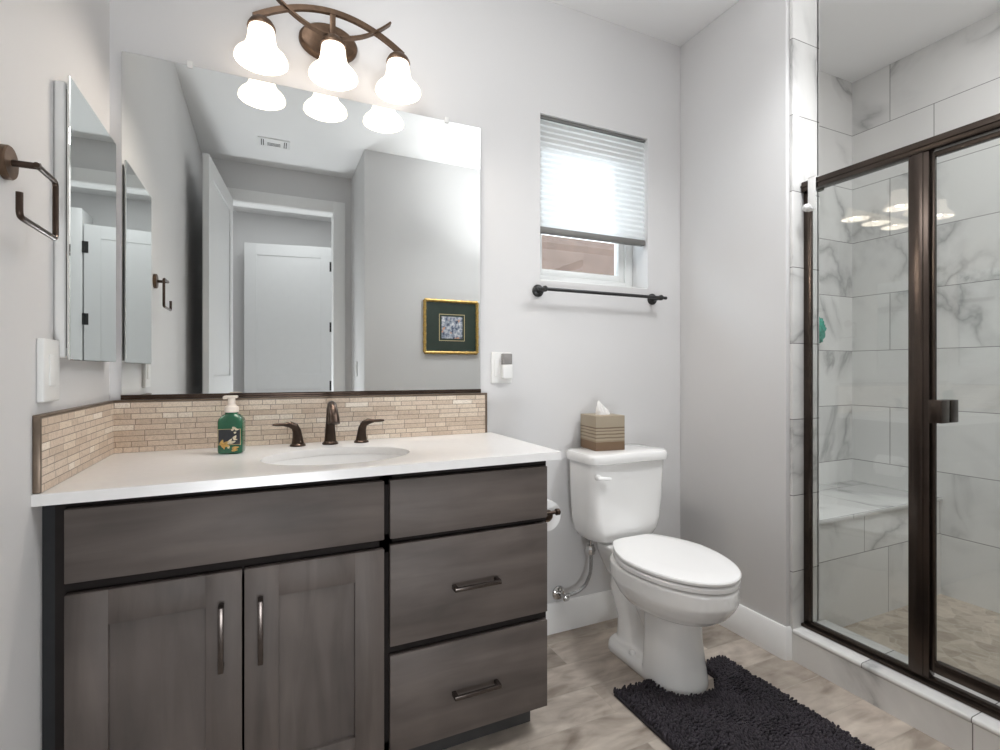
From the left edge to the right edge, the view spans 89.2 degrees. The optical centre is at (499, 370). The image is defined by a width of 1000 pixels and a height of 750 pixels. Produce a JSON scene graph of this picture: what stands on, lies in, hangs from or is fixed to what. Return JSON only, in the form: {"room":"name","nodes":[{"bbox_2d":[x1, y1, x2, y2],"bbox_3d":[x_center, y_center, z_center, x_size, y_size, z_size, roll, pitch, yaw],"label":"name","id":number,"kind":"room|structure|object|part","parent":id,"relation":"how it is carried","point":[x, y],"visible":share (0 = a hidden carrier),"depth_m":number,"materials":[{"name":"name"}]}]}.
{"room":"bathroom","nodes":[
{"label":"bathroom","id":0,"kind":"room"},
{"bbox_2d":[0,0,108,749],"bbox_3d":[-0.701,-0.232,0.343,0.114,2.743,2.610,0,0,-25],"label":"wall","id":1,"kind":"structure","parent":0,"point":[43,42],"depth_m":1.02,"materials":[{"name":"grey paint"}]},
{"bbox_2d":[0,144,58,240],"bbox_3d":[-0.884,-0.335,0.941,0.054,0.151,0.176,0,0,-25],"label":"towel holder","id":2,"kind":"object","parent":1,"relation":"attached to","point":[10,164],"visible":1,"depth_m":0.93,"materials":[{"name":"brown metal"}]},
{"bbox_3d":[-0.901,-0.380,0.928,0.012,0.062,0.062,0,0,-25],"label":"wall plate","id":3,"kind":"part","parent":2,"relation":"part of","materials":[{"name":"brown metal"}]},
{"bbox_3d":[-0.878,-0.380,0.939,0.043,0.012,0.012,0,0,-25],"label":"post","id":4,"kind":"part","parent":2,"relation":"part of","materials":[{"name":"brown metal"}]},
{"bbox_2d":[36,338,58,402],"bbox_3d":[-0.979,0.001,1.101,0.016,0.135,0.091,0,0,-25],"label":"rocker switch","id":5,"kind":"object","parent":1,"relation":"attached to","point":[47,350],"visible":1,"depth_m":1.08,"materials":[{"name":"white plastic"}]},
{"bbox_2d":[54,75,115,361],"bbox_3d":[-1.071,-0.346,1.321,0.032,0.646,0.388,0,0,-25],"label":"medicine cabinet","id":6,"kind":"object","parent":1,"relation":"attached to","point":[84,150],"visible":0.98,"depth_m":1.23,"materials":[{"name":"silver mirror"}]},
{"bbox_3d":[-1.075,-0.343,1.318,0.022,0.629,0.377,0,0,-25],"label":"frame","id":7,"kind":"part","parent":6,"relation":"part of","materials":[{"name":"white plastic"}]},
{"bbox_2d":[109,0,679,603],"bbox_3d":[-0.099,-0.232,2.151,2.720,2.743,0.170,0,0,-25],"label":"wall","id":8,"kind":"structure","parent":0,"point":[495,67],"depth_m":2.17,"materials":[{"name":"grey paint"}]},
{"bbox_2d":[32,393,486,493],"bbox_3d":[-0.507,0.173,1.557,1.253,0.162,0.565,0,0,-25],"label":"tile backsplash","id":9,"kind":"structure","parent":8,"relation":"attached to","point":[65,442],"depth_m":1.65,"materials":[{"name":"tile"}]},
{"bbox_3d":[-1.068,0.173,1.292,0.014,0.162,0.553,0,0,-25],"label":"edge trim","id":10,"kind":"part","parent":9,"relation":"part of","materials":[{"name":"beige tile"}]},
{"bbox_3d":[-1.070,0.177,1.297,0.013,0.155,0.545,0,0,-25],"label":"short panel","id":11,"kind":"part","parent":9,"relation":"part of","materials":[{"name":"tile"}]},
{"bbox_3d":[-0.627,0.177,1.807,1.244,0.155,0.010,0,0,-25],"label":"long panel","id":12,"kind":"part","parent":9,"relation":"part of","materials":[{"name":"tile"}]},
{"bbox_3d":[-0.620,0.173,1.810,1.246,0.162,0.012,0,0,-25],"label":"edge trim","id":13,"kind":"part","parent":9,"relation":"part of","materials":[{"name":"beige tile"}]},
{"bbox_2d":[121,51,480,399],"bbox_3d":[-0.622,-0.452,1.809,1.196,1.088,0.012,0,0,-25],"label":"vanity mirror","id":14,"kind":"object","parent":8,"relation":"attached to","point":[278,240],"visible":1,"depth_m":1.76,"materials":[{"name":"silver mirror"}]},
{"bbox_2d":[233,0,420,104],"bbox_3d":[-0.569,-1.105,1.724,0.596,0.254,0.211,0,0,-25],"label":"vanity light","id":15,"kind":"object","parent":8,"relation":"attached to","point":[334,48],"visible":1,"depth_m":1.70,"materials":[{"name":"white glass"}]},
{"bbox_3d":[-0.756,-1.032,1.609,0.159,0.108,0.159,0,0,-25],"label":"lamp shade","id":16,"kind":"part","parent":15,"relation":"part of","materials":[{"name":"white glass"}]},
{"bbox_3d":[-0.610,-1.166,1.808,0.200,0.132,0.024,0,0,-25],"label":"wall plate","id":17,"kind":"part","parent":15,"relation":"part of","materials":[{"name":"brown metal"}]},
{"bbox_3d":[-0.558,-1.032,1.700,0.159,0.108,0.159,0,0,-25],"label":"lamp shade","id":18,"kind":"part","parent":15,"relation":"part of","materials":[{"name":"white glass"}]},
{"bbox_3d":[-0.359,-1.032,1.792,0.159,0.108,0.159,0,0,-25],"label":"lamp shade","id":19,"kind":"part","parent":15,"relation":"part of","materials":[{"name":"white glass"}]},
{"bbox_2d":[491,352,510,382],"bbox_3d":[0.006,-0.010,2.099,0.092,0.128,0.010,0,0,-25],"label":"wall outlet","id":20,"kind":"object","parent":8,"relation":"attached to","point":[496,364],"visible":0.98,"depth_m":2.09,"materials":[{"name":"white plastic"}]},
{"bbox_2d":[501,354,512,378],"bbox_3d":[0.028,-0.016,2.094,0.045,0.104,0.025,0,0,-25],"label":"plug","id":21,"kind":"object","parent":20,"relation":"attached to","point":[506,370],"visible":1,"depth_m":2.08,"materials":[{"name":"white plastic"}]},
{"bbox_2d":[552,540,594,601],"bbox_3d":[0.318,0.846,2.192,0.182,0.317,0.080,0,0,2],"label":"water supply valve","id":22,"kind":"object","parent":8,"relation":"attached to","point":[558,593],"visible":1,"depth_m":2.18,"materials":[{"name":"silver metal"}]},
{"bbox_3d":[0.283,0.975,2.164,0.034,0.022,0.014,0,0,-25],"label":"oval handle","id":23,"kind":"part","parent":22,"relation":"part of","materials":[{"name":"silver metal"}]},
{"bbox_2d":[546,590,617,634],"bbox_3d":[0.415,1.076,2.285,1.056,0.128,0.016,0,0,-25],"label":"baseboard","id":24,"kind":"structure","parent":8,"relation":"attached to","point":[581,611],"depth_m":2.25,"materials":[{"name":"white paint"}]},
{"bbox_2d":[540,115,645,246],"bbox_3d":[0.426,-0.852,2.336,0.584,0.508,0.043,0,0,-25],"label":"cellular shade","id":25,"kind":"object","parent":8,"relation":"attached to","point":[592,179],"visible":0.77,"depth_m":2.32,"materials":[{"name":"fabric"}]},
{"bbox_3d":[0.429,-0.612,2.330,0.582,0.027,0.029,0,0,-25],"label":"rail","id":26,"kind":"part","parent":25,"relation":"part of","materials":[{"name":"grey plastic"}]},
{"bbox_3d":[0.426,-1.101,2.336,0.584,0.010,0.043,0,0,-25],"label":"head rail","id":27,"kind":"part","parent":25,"relation":"part of","materials":[{"name":"grey plastic"}]},
{"bbox_2d":[540,234,646,288],"bbox_3d":[0.405,-0.747,2.382,0.588,0.720,0.166,0,0,-25],"label":"window","id":28,"kind":"structure","parent":8,"relation":"in","point":[622,277],"depth_m":2.47,"materials":[{"name":"white plastic"}]},
{"bbox_3d":[0.382,-0.747,2.432,0.500,0.632,0.036,0,0,-25],"label":"sash","id":29,"kind":"part","parent":28,"relation":"part of","materials":[{"name":"white plastic"}]},
{"bbox_3d":[0.416,-0.390,2.357,0.586,0.005,0.111,0,0,-25],"label":"sill","id":30,"kind":"part","parent":28,"relation":"part of","materials":[{"name":"white paint"}]},
{"bbox_2d":[532,285,666,304],"bbox_3d":[0.461,-0.340,2.275,0.690,0.053,0.072,0,0,-25],"label":"towel bar","id":31,"kind":"object","parent":8,"relation":"attached to","point":[538,290],"visible":1,"depth_m":2.22,"materials":[{"name":"black metal"}]},
{"bbox_3d":[0.176,-0.340,2.144,0.053,0.053,0.072,0,0,-25],"label":"post","id":32,"kind":"part","parent":31,"relation":"part of","materials":[{"name":"black metal"}]},
{"bbox_3d":[0.744,-0.340,2.405,0.053,0.053,0.072,0,0,-25],"label":"post","id":33,"kind":"part","parent":31,"relation":"part of","materials":[{"name":"black metal"}]},
{"bbox_2d":[444,618,953,749],"bbox_3d":[0.666,1.190,0.274,2.600,0.100,4.120,0,0,-25],"label":"floor","id":34,"kind":"structure","parent":0,"point":[582,711],"depth_m":1.74,"materials":[{"name":"beige tile"}]},
{"bbox_2d":[42,461,546,749],"bbox_3d":[-0.513,0.710,1.552,1.238,0.860,0.564,0,0,-25],"label":"bathroom vanity","id":35,"kind":"object","parent":34,"relation":"on","point":[406,611],"visible":0.98,"depth_m":1.29,"materials":[{"name":"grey wood"}]},
{"bbox_3d":[-0.782,0.765,1.164,0.340,0.562,0.020,0,0,-25],"label":"door","id":36,"kind":"part","parent":35,"relation":"part of","materials":[{"name":"brown wood"}]},
{"bbox_3d":[-0.783,0.765,1.167,0.194,0.416,0.008,0,0,-25],"label":"panel","id":37,"kind":"part","parent":35,"relation":"part of","materials":[{"name":"brown wood"}]},
{"bbox_3d":[-0.657,0.631,1.194,0.012,0.154,0.032,0,0,-25],"label":"pull handle","id":38,"kind":"part","parent":35,"relation":"part of","materials":[{"name":"metal"}]},
{"bbox_3d":[-0.580,0.631,1.229,0.012,0.154,0.032,0,0,-25],"label":"pull handle","id":39,"kind":"part","parent":35,"relation":"part of","materials":[{"name":"metal"}]},
{"bbox_2d":[31,432,560,506],"bbox_3d":[-0.497,0.267,1.559,1.274,0.024,0.568,0,0,-25],"label":"countertop","id":40,"kind":"structure","parent":35,"relation":"on","point":[151,473],"depth_m":1.38,"materials":[{"name":"white stone"}]},
{"bbox_2d":[217,395,244,453],"bbox_3d":[-0.824,0.166,1.557,0.070,0.176,0.054,0,0,-13],"label":"soap bottle","id":41,"kind":"object","parent":40,"relation":"on","point":[231,425],"visible":1,"depth_m":1.54,"materials":[{"name":"green plastic"}]},
{"bbox_2d":[219,440,238,450],"bbox_3d":[-0.818,0.228,1.532,0.054,0.036,0.001,0,0,-13],"label":"print","id":42,"kind":"object","parent":41,"relation":"attached to","point":[224,445],"depth_m":1.53,"materials":[{"name":"multicoloured paper"}]},
{"bbox_2d":[227,427,238,448],"bbox_3d":[-0.807,0.204,1.534,0.034,0.066,0.001,0,0,-13],"label":"print","id":43,"kind":"object","parent":41,"relation":"on","point":[232,432],"depth_m":1.53},
{"bbox_2d":[272,401,383,446],"bbox_3d":[-0.565,0.179,1.707,0.367,0.151,0.149,0,0,-25],"label":"widespread faucet","id":44,"kind":"object","parent":40,"relation":"on","point":[332,415],"visible":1,"depth_m":1.71,"materials":[{"name":"brown metal"}]},
{"bbox_3d":[-0.705,0.213,1.696,0.105,0.084,0.051,0,0,-25],"label":"lever handle","id":45,"kind":"part","parent":44,"relation":"part of","materials":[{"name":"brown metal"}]},
{"bbox_3d":[-0.566,0.179,1.707,0.053,0.151,0.149,0,0,-25],"label":"spout","id":46,"kind":"part","parent":44,"relation":"part of","materials":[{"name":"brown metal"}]},
{"bbox_3d":[-0.466,0.213,1.806,0.105,0.084,0.051,0,0,-25],"label":"lever handle","id":47,"kind":"part","parent":44,"relation":"part of","materials":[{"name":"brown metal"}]},
{"bbox_2d":[270,454,400,464],"bbox_3d":[-0.486,0.348,1.529,0.452,0.136,0.335,0,0,-25],"label":"undermount sink","id":48,"kind":"object","parent":40,"relation":"in","point":[341,458],"visible":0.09,"depth_m":1.67,"materials":[{"name":"white ceramic"}]},
{"bbox_3d":[-0.470,0.765,1.307,0.338,0.562,0.020,0,0,-25],"label":"door","id":49,"kind":"part","parent":35,"relation":"part of","materials":[{"name":"brown wood"}]},
{"bbox_3d":[-0.471,0.765,1.311,0.192,0.416,0.008,0,0,-25],"label":"panel","id":50,"kind":"part","parent":35,"relation":"part of","materials":[{"name":"brown wood"}]},
{"bbox_3d":[-0.079,0.912,1.487,0.490,0.268,0.020,0,0,-25],"label":"drawer","id":51,"kind":"part","parent":35,"relation":"part of","materials":[{"name":"brown wood"}]},
{"bbox_3d":[-0.079,0.614,1.487,0.490,0.276,0.020,0,0,-25],"label":"drawer","id":52,"kind":"part","parent":35,"relation":"part of","materials":[{"name":"brown wood"}]},
{"bbox_3d":[-0.079,0.379,1.487,0.490,0.160,0.020,0,0,-25],"label":"drawer","id":53,"kind":"part","parent":35,"relation":"part of","materials":[{"name":"brown wood"}]},
{"bbox_3d":[-0.066,0.924,1.465,0.144,0.012,0.032,0,0,-25],"label":"pull handle","id":54,"kind":"part","parent":35,"relation":"part of","materials":[{"name":"metal"}]},
{"bbox_3d":[-0.066,0.619,1.465,0.144,0.012,0.032,0,0,-25],"label":"pull handle","id":55,"kind":"part","parent":35,"relation":"part of","materials":[{"name":"metal"}]},
{"bbox_2d":[547,508,560,515],"bbox_3d":[0.130,0.496,1.780,0.122,0.048,0.154,0,0,-25],"label":"paper holder","id":56,"kind":"object","parent":35,"relation":"attached to","point":[557,511],"visible":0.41,"depth_m":1.74,"materials":[{"name":"brown metal"}]},
{"bbox_2d":[546,499,560,530],"bbox_3d":[0.145,0.507,1.809,0.106,0.106,0.101,0,0,-25],"label":"toilet paper roll","id":57,"kind":"object","parent":56,"relation":"hanging from","point":[552,521],"visible":0.16,"depth_m":1.77,"materials":[{"name":"paper"}]},
{"bbox_2d":[566,444,741,695],"bbox_3d":[0.605,0.739,1.975,0.416,0.802,0.710,0,0,-25],"label":"toilet","id":58,"kind":"object","parent":34,"relation":"on","point":[665,589],"visible":0.98,"depth_m":1.91,"materials":[{"name":"white porcelain"}]},
{"bbox_2d":[581,400,624,450],"bbox_3d":[0.443,0.235,2.199,0.138,0.207,0.138,0,0,-19],"label":"tissue box","id":59,"kind":"object","parent":58,"relation":"on","point":[602,430],"visible":1,"depth_m":2.14,"materials":[{"name":"beige cardboard"}]},
{"bbox_3d":[0.416,0.432,2.035,0.066,0.024,0.030,0,0,-25],"label":"flush lever","id":60,"kind":"part","parent":58,"relation":"part of","materials":[{"name":"silver metal"}]},
{"bbox_3d":[0.504,0.553,2.195,0.390,0.338,0.197,0,0,-25],"label":"tank","id":61,"kind":"part","parent":58,"relation":"part of","materials":[{"name":"white ceramic"}]},
{"bbox_3d":[0.505,0.361,2.193,0.416,0.045,0.230,0,0,-25],"label":"tank lid","id":62,"kind":"part","parent":58,"relation":"part of","materials":[{"name":"white ceramic"}]},
{"bbox_3d":[0.621,0.932,1.941,0.370,0.416,0.623,0,0,-25],"label":"bowl","id":63,"kind":"part","parent":58,"relation":"part of","materials":[{"name":"white ceramic"}]},
{"bbox_3d":[0.651,0.722,1.875,0.374,0.022,0.482,0,0,-25],"label":"seat","id":64,"kind":"part","parent":58,"relation":"part of","materials":[{"name":"white plastic"}]},
{"bbox_3d":[0.652,0.697,1.874,0.378,0.022,0.488,0,0,-25],"label":"seat lid","id":65,"kind":"part","parent":58,"relation":"part of","materials":[{"name":"white plastic"}]},
{"bbox_2d":[613,655,874,749],"bbox_3d":[0.772,1.127,1.597,0.533,0.025,0.653,0,0,-25],"label":"rug","id":66,"kind":"object","parent":34,"relation":"on","point":[742,711],"visible":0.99,"depth_m":1.63,"materials":[{"name":"black fabric"}]},
{"bbox_2d":[792,619,999,749],"bbox_3d":[1.500,1.077,1.456,0.201,0.125,1.268,0,0,-25],"label":"shower curb","id":67,"kind":"object","parent":34,"relation":"on","point":[953,723],"visible":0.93,"depth_m":1.67,"materials":[{"name":"stone"}]},
{"bbox_2d":[800,113,999,720],"bbox_3d":[1.479,0.135,1.447,0.100,1.760,1.267,0,0,-25],"label":"shower door frame","id":68,"kind":"structure","parent":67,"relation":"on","point":[925,411],"depth_m":1.64,"materials":[{"name":"brown metal"}]},
{"bbox_2d":[802,175,824,211],"bbox_3d":[1.216,-0.681,1.972,0.094,0.138,0.034,0,0,-25],"label":"hook","id":69,"kind":"object","parent":68,"relation":"hanging from","point":[811,206],"visible":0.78,"depth_m":1.96,"materials":[{"name":"white plastic"}]},
{"bbox_3d":[1.191,-0.627,1.961,0.038,0.031,0.031,0,0,-25],"label":"hook knob","id":70,"kind":"part","parent":69,"relation":"part of","materials":[{"name":"white plastic"}]},
{"bbox_3d":[1.477,-0.725,1.446,0.048,0.040,1.267,0,0,-25],"label":"header rail","id":71,"kind":"part","parent":68,"relation":"part of","materials":[{"name":"brown metal"}]},
{"bbox_3d":[1.377,0.141,1.659,0.039,1.692,0.059,0,0,-25],"label":"strike post","id":72,"kind":"part","parent":68,"relation":"part of","materials":[{"name":"brown metal"}]},
{"bbox_3d":[1.381,0.130,1.596,0.046,0.072,0.035,0,0,-25],"label":"door pull","id":73,"kind":"part","parent":68,"relation":"part of","materials":[{"name":"brown metal"}]},
{"bbox_3d":[1.430,0.130,1.619,0.046,0.072,0.035,0,0,-25],"label":"door pull","id":74,"kind":"part","parent":68,"relation":"part of","materials":[{"name":"brown metal"}]},
{"bbox_3d":[1.562,0.135,1.266,0.024,1.666,0.808,0,0,-25],"label":"swing door","id":75,"kind":"part","parent":68,"relation":"part of","materials":[{"name":"clear glass"}]},
{"bbox_2d":[680,0,789,626],"bbox_3d":[1.086,-0.232,2.291,0.167,2.743,0.565,0,0,-25],"label":"wall","id":76,"kind":"structure","parent":0,"point":[735,71],"depth_m":2.19,"materials":[{"name":"grey paint"}]},
{"bbox_2d":[719,604,791,660],"bbox_3d":[1.017,1.076,2.243,0.034,0.128,0.564,0,0,-25],"label":"baseboard","id":77,"kind":"structure","parent":76,"relation":"attached to","point":[771,636],"depth_m":2.08,"materials":[{"name":"white paint"}]},
{"bbox_2d":[790,0,818,632],"bbox_3d":[1.221,-0.232,2.034,0.160,2.743,0.015,0,0,-25],"label":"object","id":78,"kind":"structure","parent":76,"relation":"attached to","point":[803,13],"depth_m":2.01,"materials":[{"name":"paint"}]},
{"bbox_2d":[549,0,999,82],"bbox_3d":[0.891,-1.653,0.383,4.400,0.100,4.130,0,0,-25],"label":"ceiling","id":79,"kind":"structure","parent":0,"point":[858,39],"depth_m":2.33,"materials":[{"name":"paint"}]},
{"bbox_2d":[817,1,818,620],"bbox_3d":[1.204,-0.232,2.249,0.012,2.743,0.420,0,0,-25],"label":"wall","id":80,"kind":"structure","parent":0,"point":[817,1],"depth_m":2.06,"materials":[{"name":"stone"}]},
{"bbox_2d":[819,70,851,484],"bbox_3d":[1.568,-0.232,2.703,1.030,2.743,0.100,0,0,-25],"label":"wall","id":81,"kind":"structure","parent":0,"point":[835,93],"depth_m":2.77,"materials":[{"name":"stone"}]},
{"bbox_2d":[819,317,826,342],"bbox_3d":[1.672,-0.227,2.667,0.110,0.180,0.051,0,0,-25],"label":"sponge","id":82,"kind":"object","parent":81,"relation":"attached to","point":[822,328],"visible":0.4,"depth_m":2.65,"materials":[{"name":"teal plastic"}]},
{"bbox_2d":[843,594,999,685],"bbox_3d":[1.905,1.163,1.874,0.910,0.155,1.688,0,0,-25],"label":"floor","id":83,"kind":"structure","parent":0,"point":[968,635],"depth_m":2.08,"materials":[{"name":"tile"}]},
{"bbox_2d":[819,480,942,626],"bbox_3d":[1.631,0.850,2.446,0.930,0.470,0.419,0,0,-25],"label":"shower bench","id":84,"kind":"object","parent":83,"relation":"on","point":[863,527],"visible":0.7,"depth_m":2.23,"materials":[{"name":"stone"}]},
{"bbox_2d":[852,11,999,612],"bbox_3d":[2.367,-0.232,2.080,0.100,2.743,1.700,0,0,-25],"label":"wall","id":85,"kind":"structure","parent":0,"point":[952,82],"depth_m":2.44,"materials":[{"name":"stone"}]},
{"label":"outside","id":86,"kind":"structure","parent":0,"visible":0},
{"bbox_2d":[542,235,613,275],"bbox_3d":[-0.068,0.130,5.098,10.000,3.020,0.300,0,0,-25],"label":"wall","id":87,"kind":"structure","parent":86,"point":[558,253],"depth_m":5.34,"materials":[{"name":"beige paint"}]}
]}

